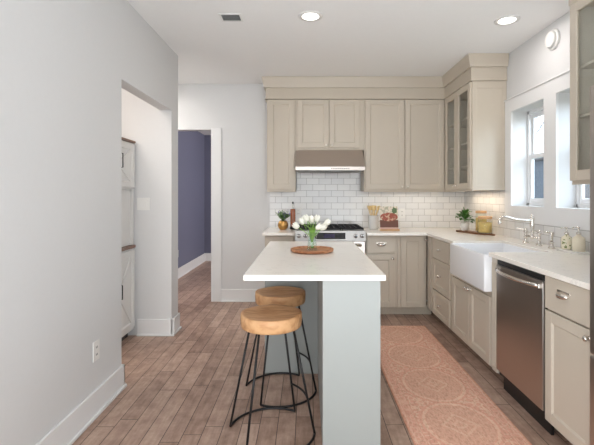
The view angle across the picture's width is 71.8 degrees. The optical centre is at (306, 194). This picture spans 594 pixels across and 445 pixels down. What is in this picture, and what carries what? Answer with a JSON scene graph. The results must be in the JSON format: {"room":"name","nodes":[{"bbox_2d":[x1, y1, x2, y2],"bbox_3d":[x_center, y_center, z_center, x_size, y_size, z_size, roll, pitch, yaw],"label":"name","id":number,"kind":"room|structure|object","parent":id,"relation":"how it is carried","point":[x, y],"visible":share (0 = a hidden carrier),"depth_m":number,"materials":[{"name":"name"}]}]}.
{"room":"kitchen","nodes":[
{"label":"kitchen","id":0,"kind":"room"},
{"bbox_2d":[0,0,170,444],"bbox_3d":[-1.333,-0.028,1.143,0.105,2.715,5.487,0,0,0],"label":"wall","id":1,"kind":"structure","parent":0,"point":[65,65],"depth_m":2.13,"materials":[{"name":"paint"}]},
{"bbox_2d":[35,364,126,444],"bbox_3d":[-1.317,1.252,0.634,0.137,0.155,4.469,0,0,0],"label":"baseboard","id":2,"kind":"structure","parent":1,"relation":"attached to","point":[68,430],"depth_m":2.36,"materials":[{"name":"paint"}]},
{"bbox_2d":[93,339,99,362],"bbox_3d":[-1.276,0.945,2.490,0.007,0.118,0.072,0,0,0],"label":"wall outlet","id":3,"kind":"object","parent":1,"relation":"attached to","point":[96,345],"visible":1,"depth_m":2.49,"materials":[{"name":"white plastic"}]},
{"bbox_2d":[122,49,177,334],"bbox_3d":[-2.290,-0.028,3.986,2.020,2.715,0.197,0,0,0],"label":"wall","id":4,"kind":"structure","parent":0,"point":[154,131],"depth_m":3.89,"materials":[{"name":"paint"}]},
{"bbox_2d":[137,198,149,209],"bbox_3d":[-1.545,0.085,3.882,0.118,0.118,0.010,0,0,0],"label":"light switch","id":5,"kind":"object","parent":4,"relation":"attached to","point":[142,203],"visible":1,"depth_m":3.88,"materials":[{"name":"white plastic"}]},
{"bbox_2d":[137,313,181,335],"bbox_3d":[-2.274,1.252,3.986,2.052,0.155,0.261,0,0,0],"label":"baseboard","id":6,"kind":"structure","parent":4,"relation":"attached to","point":[145,327],"depth_m":3.87,"materials":[{"name":"paint"}]},
{"bbox_2d":[178,131,203,267],"bbox_3d":[-2.120,0.060,6.822,0.120,2.540,3.155,0,0,0],"label":"wall","id":7,"kind":"structure","parent":0,"point":[190,143],"depth_m":7.28,"materials":[{"name":"blue paint"}]},
{"bbox_2d":[178,253,210,278],"bbox_3d":[-0.380,1.252,6.763,3.360,0.155,3.035,0,0,0],"label":"baseboard","id":8,"kind":"structure","parent":7,"relation":"attached to","point":[191,265],"depth_m":7.39,"materials":[{"name":"paint"}]},
{"bbox_2d":[198,131,210,134],"bbox_3d":[-0.440,-1.260,6.822,3.480,0.100,3.155,0,0,0],"label":"ceiling","id":9,"kind":"structure","parent":0,"point":[202,132],"depth_m":7.94,"materials":[{"name":"paint"}]},
{"bbox_2d":[204,135,210,252],"bbox_3d":[-0.380,0.060,8.340,3.360,2.540,0.120,0,0,0],"label":"wall","id":10,"kind":"structure","parent":0,"point":[207,138],"depth_m":8.28,"materials":[{"name":"blue paint"}]},
{"bbox_2d":[178,84,426,300],"bbox_3d":[-0.570,-0.028,5.185,5.660,2.715,0.120,0,0,0],"label":"wall","id":11,"kind":"structure","parent":0,"point":[240,110],"depth_m":5.13,"materials":[{"name":"paint"}]},
{"bbox_2d":[211,128,220,301],"bbox_3d":[-1.127,0.246,5.118,0.125,2.167,0.014,0,0,0],"label":"trim","id":12,"kind":"structure","parent":11,"relation":"attached to","point":[215,132],"depth_m":5.11,"materials":[{"name":"paint"}]},
{"bbox_2d":[221,289,257,301],"bbox_3d":[-1.881,1.252,5.109,2.838,0.155,0.032,0,0,0],"label":"baseboard","id":13,"kind":"structure","parent":11,"relation":"attached to","point":[227,295],"depth_m":5.11,"materials":[{"name":"paint"}]},
{"bbox_2d":[267,100,295,191],"bbox_3d":[-0.297,-0.582,4.972,0.338,1.091,0.304,0,0,0],"label":"upper cabinet","id":14,"kind":"object","parent":11,"relation":"attached to","point":[281,114],"visible":0.99,"depth_m":4.83,"materials":[{"name":"paint"}]},
{"bbox_2d":[262,53,508,102],"bbox_3d":[0.725,-1.256,4.543,2.623,0.256,0.861,0,0,7],"label":"crown molding","id":15,"kind":"structure","parent":14,"relation":"on","point":[474,66],"depth_m":4.80,"materials":[{"name":"paint"}]},
{"bbox_2d":[296,100,363,150],"bbox_3d":[0.275,-0.827,4.957,0.803,0.601,0.335,0,0,0],"label":"upper cabinet","id":16,"kind":"object","parent":11,"relation":"attached to","point":[320,124],"visible":0.97,"depth_m":4.83,"materials":[{"name":"paint"}]},
{"bbox_2d":[295,150,364,172],"bbox_3d":[0.267,-0.394,4.858,0.785,0.259,0.510,0,0,0],"label":"range hood","id":17,"kind":"object","parent":16,"relation":"attached to","point":[307,161],"visible":1,"depth_m":4.68,"materials":[{"name":"silver metal"}]},
{"bbox_2d":[270,172,463,226],"bbox_3d":[0.755,-0.053,5.120,2.427,0.914,0.010,0,0,0],"label":"tile backsplash","id":18,"kind":"structure","parent":11,"relation":"attached to","point":[337,197],"depth_m":5.12,"materials":[{"name":"white tile"}]},
{"bbox_2d":[296,207,300,216],"bbox_3d":[-0.100,0.210,5.111,0.072,0.118,0.007,0,0,0],"label":"wall outlet","id":19,"kind":"object","parent":18,"relation":"attached to","point":[298,209],"visible":0.85,"depth_m":5.11,"materials":[{"name":"white plastic"}]},
{"bbox_2d":[399,209,404,217],"bbox_3d":[1.190,0.230,5.111,0.072,0.118,0.007,0,0,0],"label":"wall outlet","id":20,"kind":"object","parent":18,"relation":"attached to","point":[401,211],"visible":1,"depth_m":5.11,"materials":[{"name":"white plastic"}]},
{"bbox_2d":[361,100,444,191],"bbox_3d":[1.158,-0.582,4.957,0.962,1.091,0.335,0,0,0],"label":"upper cabinet","id":21,"kind":"object","parent":11,"relation":"attached to","point":[404,151],"visible":0.98,"depth_m":4.83,"materials":[{"name":"paint"}]},
{"bbox_2d":[72,261,572,444],"bbox_3d":[-0.570,1.370,3.450,5.660,0.080,10.100,0,0,0],"label":"floor","id":22,"kind":"structure","parent":0,"point":[180,389],"depth_m":2.79,"materials":[{"name":"brown wood"}]},
{"bbox_2d":[122,137,135,340],"bbox_3d":[-1.885,0.412,3.538,0.610,1.836,0.655,0,0,0],"label":"hutch","id":23,"kind":"object","parent":22,"relation":"on","point":[128,149],"visible":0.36,"depth_m":3.75,"materials":[{"name":"paint"},{"name":"wood"},{"name":"black metal"}]},
{"bbox_2d":[122,245,135,250],"bbox_3d":[-1.900,0.482,3.538,0.580,0.024,0.655,0,0,0],"label":"countertop","id":24,"kind":"structure","parent":23,"relation":"on","point":[128,247],"depth_m":3.74,"materials":[{"name":"brown wood"}]},
{"bbox_2d":[229,304,315,444],"bbox_3d":[-0.193,0.991,2.302,0.412,0.675,0.501,0,0,-26],"label":"bar stool","id":25,"kind":"object","parent":22,"relation":"on","point":[270,319],"visible":1,"depth_m":2.26,"materials":[{"name":"brown wood"}]},
{"bbox_2d":[265,236,294,246],"bbox_3d":[-0.291,0.883,4.769,0.328,0.894,0.689,0,0,0],"label":"base cabinet","id":26,"kind":"object","parent":22,"relation":"on","point":[268,239],"visible":0.05,"depth_m":4.46,"materials":[{"name":"paint"}]},
{"bbox_2d":[262,227,295,235],"bbox_3d":[-0.300,0.419,4.747,0.349,0.029,0.734,0,0,0],"label":"countertop","id":27,"kind":"structure","parent":26,"relation":"on","point":[271,231],"depth_m":4.43,"materials":[{"name":"stone"}]},
{"bbox_2d":[275,210,290,229],"bbox_3d":[-0.278,0.289,4.802,0.193,0.231,0.147,0,0,0],"label":"potted herb","id":28,"kind":"object","parent":27,"relation":"on","point":[282,225],"visible":1,"depth_m":4.77,"materials":[{"name":"gold metal"}]},
{"bbox_2d":[278,220,287,229],"bbox_3d":[-0.275,0.352,4.800,0.124,0.104,0.124,0,0,0],"label":"pot","id":29,"kind":"object","parent":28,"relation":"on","point":[282,225],"depth_m":4.76,"materials":[{"name":"gold metal"}]},
{"bbox_2d":[290,202,295,229],"bbox_3d":[-0.160,0.241,4.820,0.066,0.327,0.066,0,0,0],"label":"oil bottle","id":30,"kind":"object","parent":27,"relation":"on","point":[292,211],"visible":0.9,"depth_m":4.79,"materials":[{"name":"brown glass"}]},
{"bbox_2d":[246,286,316,407],"bbox_3d":[-0.174,0.991,2.802,0.412,0.675,0.501,0,0,-26],"label":"bar stool","id":31,"kind":"object","parent":22,"relation":"on","point":[281,295],"visible":0.9,"depth_m":2.75,"materials":[{"name":"brown wood"}]},
{"bbox_2d":[243,241,385,444],"bbox_3d":[0.041,0.868,2.832,0.722,0.925,1.511,0,0,0],"label":"kitchen island","id":32,"kind":"object","parent":22,"relation":"on","point":[341,309],"visible":0.96,"depth_m":2.10,"materials":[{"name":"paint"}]},
{"bbox_2d":[243,241,385,280],"bbox_3d":[0.041,0.420,2.832,0.722,0.030,1.511,0,0,0],"label":"island countertop","id":33,"kind":"structure","parent":32,"relation":"on","point":[277,262],"depth_m":2.36,"materials":[{"name":"stone"}]},
{"bbox_2d":[291,246,333,253],"bbox_3d":[0.040,0.393,2.930,0.308,0.024,0.308,0,0,0],"label":"round tray","id":34,"kind":"object","parent":33,"relation":"on","point":[299,249],"visible":0.99,"depth_m":2.91,"materials":[{"name":"brown wood"}]},
{"bbox_2d":[292,214,331,248],"bbox_3d":[0.040,0.265,2.938,0.275,0.257,0.137,0,0,13],"label":"flower vase","id":35,"kind":"object","parent":34,"relation":"on","point":[305,218],"visible":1,"depth_m":2.92,"materials":[{"name":"clear glass"}]},
{"bbox_2d":[295,224,365,253],"bbox_3d":[0.258,0.844,4.723,0.757,0.973,0.763,0,0,0],"label":"range","id":36,"kind":"object","parent":22,"relation":"on","point":[355,233],"visible":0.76,"depth_m":4.41,"materials":[{"name":"metal"}]},
{"bbox_2d":[295,229,364,230],"bbox_3d":[0.258,0.400,4.763,0.757,0.029,0.685,0,0,0],"label":"cooktop","id":37,"kind":"object","parent":36,"relation":"in","point":[296,229],"depth_m":4.45,"materials":[{"name":"black metal"}]},
{"bbox_2d":[365,235,396,313],"bbox_3d":[0.819,0.883,4.769,0.343,0.894,0.689,0,0,0],"label":"base cabinet","id":38,"kind":"object","parent":22,"relation":"on","point":[381,250],"visible":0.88,"depth_m":4.46,"materials":[{"name":"paint"}]},
{"bbox_2d":[363,227,589,289],"bbox_3d":[1.308,0.419,3.488,1.323,0.029,3.252,0,0,0],"label":"countertop","id":39,"kind":"structure","parent":38,"relation":"on","point":[574,269],"depth_m":2.79,"materials":[{"name":"stone"}]},
{"bbox_2d":[367,205,378,229],"bbox_3d":[0.796,0.263,4.865,0.126,0.283,0.139,0,0,44],"label":"utensil crock","id":40,"kind":"object","parent":39,"relation":"on","point":[372,218],"visible":0.97,"depth_m":4.82,"materials":[{"name":"ceramic"}]},
{"bbox_2d":[379,206,399,230],"bbox_3d":[0.945,0.268,4.711,0.220,0.272,0.138,0,0,0],"label":"cookbook","id":41,"kind":"object","parent":39,"relation":"on","point":[388,214],"visible":1,"depth_m":4.70,"materials":[{"name":"paper"}]},
{"bbox_2d":[456,230,494,235],"bbox_3d":[1.785,0.397,4.329,0.150,0.015,0.546,0,0,-18],"label":"serving board","id":42,"kind":"object","parent":39,"relation":"on","point":[468,231],"visible":0.91,"depth_m":4.26,"materials":[{"name":"brown wood"}]},
{"bbox_2d":[455,207,474,230],"bbox_3d":[1.732,0.259,4.491,0.206,0.260,0.182,0,0,0],"label":"potted plant","id":43,"kind":"object","parent":42,"relation":"on","point":[465,214],"visible":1,"depth_m":4.46,"materials":[{"name":"green plant"}]},
{"bbox_2d":[475,211,486,231],"bbox_3d":[1.850,0.278,4.345,0.112,0.221,0.112,0,0,0],"label":"glass jar","id":44,"kind":"object","parent":42,"relation":"on","point":[477,220],"visible":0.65,"depth_m":4.31,"materials":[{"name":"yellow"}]},
{"bbox_2d":[478,216,491,232],"bbox_3d":[1.822,0.303,4.185,0.136,0.171,0.136,0,0,0],"label":"glass jar","id":45,"kind":"object","parent":42,"relation":"on","point":[483,227],"visible":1,"depth_m":4.13,"materials":[{"name":"yellow glass"}]},
{"bbox_2d":[450,243,537,291],"bbox_3d":[1.498,0.555,3.252,0.480,0.266,0.695,0,0,0],"label":"farmhouse sink","id":46,"kind":"object","parent":39,"relation":"in","point":[471,263],"visible":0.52,"depth_m":3.24,"materials":[{"name":"ceramic"}]},
{"bbox_2d":[498,214,542,245],"bbox_3d":[1.723,0.281,3.360,0.306,0.248,0.274,0,0,0],"label":"bridge faucet","id":47,"kind":"object","parent":39,"relation":"on","point":[531,220],"visible":1,"depth_m":3.35,"materials":[{"name":"silver metal"}]},
{"bbox_2d":[544,231,554,248],"bbox_3d":[1.851,0.340,3.115,0.074,0.130,0.052,0,0,0],"label":"sprayer","id":48,"kind":"object","parent":39,"relation":"on","point":[551,233],"visible":1,"depth_m":3.10,"materials":[{"name":"silver metal"}]},
{"bbox_2d":[556,248,589,253],"bbox_3d":[1.895,0.398,2.915,0.120,0.012,0.240,0,0,0],"label":"soap tray","id":49,"kind":"object","parent":39,"relation":"on","point":[559,249],"visible":0.52,"depth_m":2.85,"materials":[{"name":"ceramic"}]},
{"bbox_2d":[560,227,571,249],"bbox_3d":[1.888,0.312,2.975,0.071,0.160,0.072,0,0,41],"label":"soap bottle","id":50,"kind":"object","parent":49,"relation":"on","point":[566,240],"visible":0.98,"depth_m":2.95,"materials":[{"name":"beige ceramic"}]},
{"bbox_2d":[572,227,585,251],"bbox_3d":[1.897,0.307,2.862,0.085,0.170,0.079,0,0,0],"label":"soap bottle","id":51,"kind":"object","parent":49,"relation":"on","point":[578,241],"visible":1,"depth_m":2.84,"materials":[{"name":"beige ceramic"}]},
{"bbox_2d":[395,236,430,313],"bbox_3d":[1.457,0.883,4.784,0.930,0.894,0.658,0,0,0],"label":"base cabinet","id":52,"kind":"object","parent":22,"relation":"on","point":[411,250],"visible":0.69,"depth_m":4.46,"materials":[{"name":"paint"}]},
{"bbox_2d":[425,236,432,310],"bbox_3d":[1.454,0.883,4.437,0.351,0.894,0.272,0,0,0],"label":"base cabinet","id":53,"kind":"object","parent":22,"relation":"on","point":[429,239],"visible":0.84,"depth_m":4.37,"materials":[{"name":"paint"}]},
{"bbox_2d":[432,238,451,329],"bbox_3d":[1.623,0.883,4.017,0.687,0.894,0.530,0,0,0],"label":"base cabinet","id":54,"kind":"object","parent":22,"relation":"on","point":[441,275],"visible":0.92,"depth_m":3.98,"materials":[{"name":"paint"}]},
{"bbox_2d":[381,326,531,444],"bbox_3d":[0.884,1.326,2.926,0.625,0.007,2.453,0,0,0],"label":"runner rug","id":55,"kind":"object","parent":22,"relation":"on","point":[438,402],"visible":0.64,"depth_m":2.69,"materials":[{"name":"pink fabric"}]},
{"bbox_2d":[452,258,499,374],"bbox_3d":[1.623,0.883,3.289,0.687,0.894,0.922,0,0,0],"label":"base cabinet","id":56,"kind":"object","parent":22,"relation":"on","point":[474,310],"visible":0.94,"depth_m":3.16,"materials":[{"name":"paint"}]},
{"bbox_2d":[495,260,553,434],"bbox_3d":[1.575,0.883,2.542,0.660,0.893,0.552,0,0,0],"label":"dishwasher","id":57,"kind":"object","parent":22,"relation":"on","point":[521,307],"visible":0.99,"depth_m":2.49,"materials":[{"name":"silver metal"}]},
{"bbox_2d":[545,276,593,444],"bbox_3d":[1.623,0.883,2.062,0.687,0.894,0.392,0,0,0],"label":"base cabinet","id":58,"kind":"object","parent":22,"relation":"on","point":[567,315],"visible":0.91,"depth_m":2.06,"materials":[{"name":"paint"}]},
{"bbox_2d":[590,85,593,444],"bbox_3d":[1.587,0.420,1.405,0.745,1.820,0.880,0,0,0],"label":"refrigerator","id":59,"kind":"object","parent":22,"relation":"on","point":[592,86],"visible":1,"depth_m":1.83,"materials":[{"name":"metal"}]},
{"bbox_2d":[127,0,569,83],"bbox_3d":[-0.570,-1.435,1.823,5.660,0.100,6.845,0,0,0],"label":"ceiling","id":60,"kind":"structure","parent":0,"point":[351,37],"depth_m":3.52,"materials":[{"name":"paint"}]},
{"bbox_2d":[218,13,242,21],"bbox_3d":[-0.587,-1.381,3.195,0.170,0.007,0.140,0,0,0],"label":"ceiling vent","id":61,"kind":"object","parent":60,"relation":"in","point":[225,17],"visible":1,"depth_m":3.18,"materials":[{"name":"white plastic"}]},
{"bbox_2d":[298,11,322,21],"bbox_3d":[0.031,-1.381,3.172,0.190,0.008,0.190,0,0,0],"label":"recessed light","id":62,"kind":"object","parent":60,"relation":"in","point":[309,16],"visible":1,"depth_m":3.17,"materials":[{"name":"white plastic"}]},
{"bbox_2d":[494,15,520,25],"bbox_3d":[1.587,-1.381,3.245,0.190,0.008,0.190,0,0,0],"label":"recessed light","id":63,"kind":"object","parent":60,"relation":"in","point":[508,19],"visible":1,"depth_m":3.24,"materials":[{"name":"white plastic"}]},
{"bbox_2d":[467,11,589,246],"bbox_3d":[2.079,-0.028,1.762,0.198,2.715,6.725,0,0,0],"label":"wall","id":64,"kind":"structure","parent":0,"point":[531,63],"depth_m":3.51,"materials":[{"name":"paint"}]},
{"bbox_2d":[445,81,506,191],"bbox_3d":[1.784,-0.582,4.447,0.390,1.091,0.785,0,0,0],"label":"upper cabinet","id":65,"kind":"object","parent":64,"relation":"attached to","point":[475,113],"visible":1,"depth_m":4.06,"materials":[{"name":"paint"}]},
{"bbox_2d":[448,117,466,127],"bbox_3d":[1.815,-0.799,4.449,0.300,0.018,0.738,0,0,0],"label":"shelf","id":66,"kind":"object","parent":65,"relation":"attached to","point":[463,122],"depth_m":4.59,"materials":[{"name":"paint"}]},
{"bbox_2d":[448,142,466,149],"bbox_3d":[1.815,-0.539,4.449,0.300,0.018,0.738,0,0,0],"label":"shelf","id":67,"kind":"object","parent":65,"relation":"attached to","point":[463,146],"depth_m":4.64,"materials":[{"name":"paint"}]},
{"bbox_2d":[448,165,466,169],"bbox_3d":[1.815,-0.299,4.449,0.300,0.018,0.738,0,0,0],"label":"shelf","id":68,"kind":"object","parent":65,"relation":"attached to","point":[449,167],"depth_m":4.66,"materials":[{"name":"paint"}]},
{"bbox_2d":[464,192,589,251],"bbox_3d":[1.975,0.185,3.498,0.010,0.438,3.255,0,0,0],"label":"tile backsplash","id":69,"kind":"structure","parent":64,"relation":"attached to","point":[493,203],"depth_m":4.12,"materials":[{"name":"white tile"}]},
{"bbox_2d":[528,106,543,205],"bbox_3d":[2.146,-0.350,3.660,0.056,0.900,0.540,0,0,0],"label":"window","id":70,"kind":"structure","parent":64,"relation":"in","point":[533,114],"depth_m":3.88,"materials":[{"name":"paint"}]},
{"bbox_2d":[504,69,589,229],"bbox_3d":[1.965,-0.344,3.303,0.030,1.177,1.505,0,0,0],"label":"trim","id":71,"kind":"structure","parent":64,"relation":"attached to","point":[549,90],"depth_m":3.32,"materials":[{"name":"paint"}]},
{"bbox_2d":[545,29,559,49],"bbox_3d":[1.956,-1.242,3.275,0.048,0.160,0.160,0,0,0],"label":"smoke detector","id":72,"kind":"object","parent":64,"relation":"attached to","point":[552,39],"visible":1,"depth_m":3.24,"materials":[{"name":"white plastic"}]},
{"bbox_2d":[570,0,593,184],"bbox_3d":[1.800,-0.617,2.197,0.359,1.107,0.666,0,0,0],"label":"upper cabinet","id":73,"kind":"object","parent":64,"relation":"attached to","point":[581,11],"visible":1,"depth_m":2.51,"materials":[{"name":"paint"}]},
{"bbox_2d":[569,0,577,5],"bbox_3d":[1.784,-1.278,2.225,0.389,0.213,0.710,0,0,0],"label":"crown molding","id":74,"kind":"structure","parent":73,"relation":"on","point":[571,2],"depth_m":2.52,"materials":[{"name":"paint"}]},
{"bbox_2d":[579,112,589,117],"bbox_3d":[1.815,-0.479,2.200,0.300,0.018,0.619,0,0,0],"label":"shelf","id":75,"kind":"object","parent":73,"relation":"attached to","point":[581,114],"depth_m":2.48,"materials":[{"name":"paint"}]},
{"bbox_2d":[579,59,593,68],"bbox_3d":[1.815,-0.779,2.200,0.300,0.018,0.619,0,0,0],"label":"shelf","id":76,"kind":"object","parent":73,"relation":"attached to","point":[589,65],"depth_m":2.46,"materials":[{"name":"paint"}]},
{"bbox_2d":[576,184,589,207],"bbox_3d":[2.146,-0.350,2.950,0.056,0.900,0.541,0,0,0],"label":"window","id":77,"kind":"structure","parent":64,"relation":"in","point":[581,202],"depth_m":3.18,"materials":[{"name":"paint"}]},
{"label":"outside","id":78,"kind":"structure","parent":0,"visible":0},
{"bbox_3d":[16.150,1.790,16.000,27.700,0.080,48.000,0,0,0],"label":"ground","id":79,"kind":"structure","parent":78,"visible":0},
{"bbox_2d":[536,116,543,133],"bbox_3d":[9.897,-1.992,19.257,2.874,7.508,4.688,0,0,-7],"label":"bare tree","id":80,"kind":"object","parent":79,"relation":"on","point":[540,116],"visible":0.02,"depth_m":17.96,"materials":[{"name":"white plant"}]},
{"bbox_2d":[534,157,589,198],"bbox_3d":[6.625,0.440,8.000,3.150,2.620,10.300,0,0,0],"label":"house","id":81,"kind":"structure","parent":79,"relation":"on","point":[538,162],"depth_m":9.09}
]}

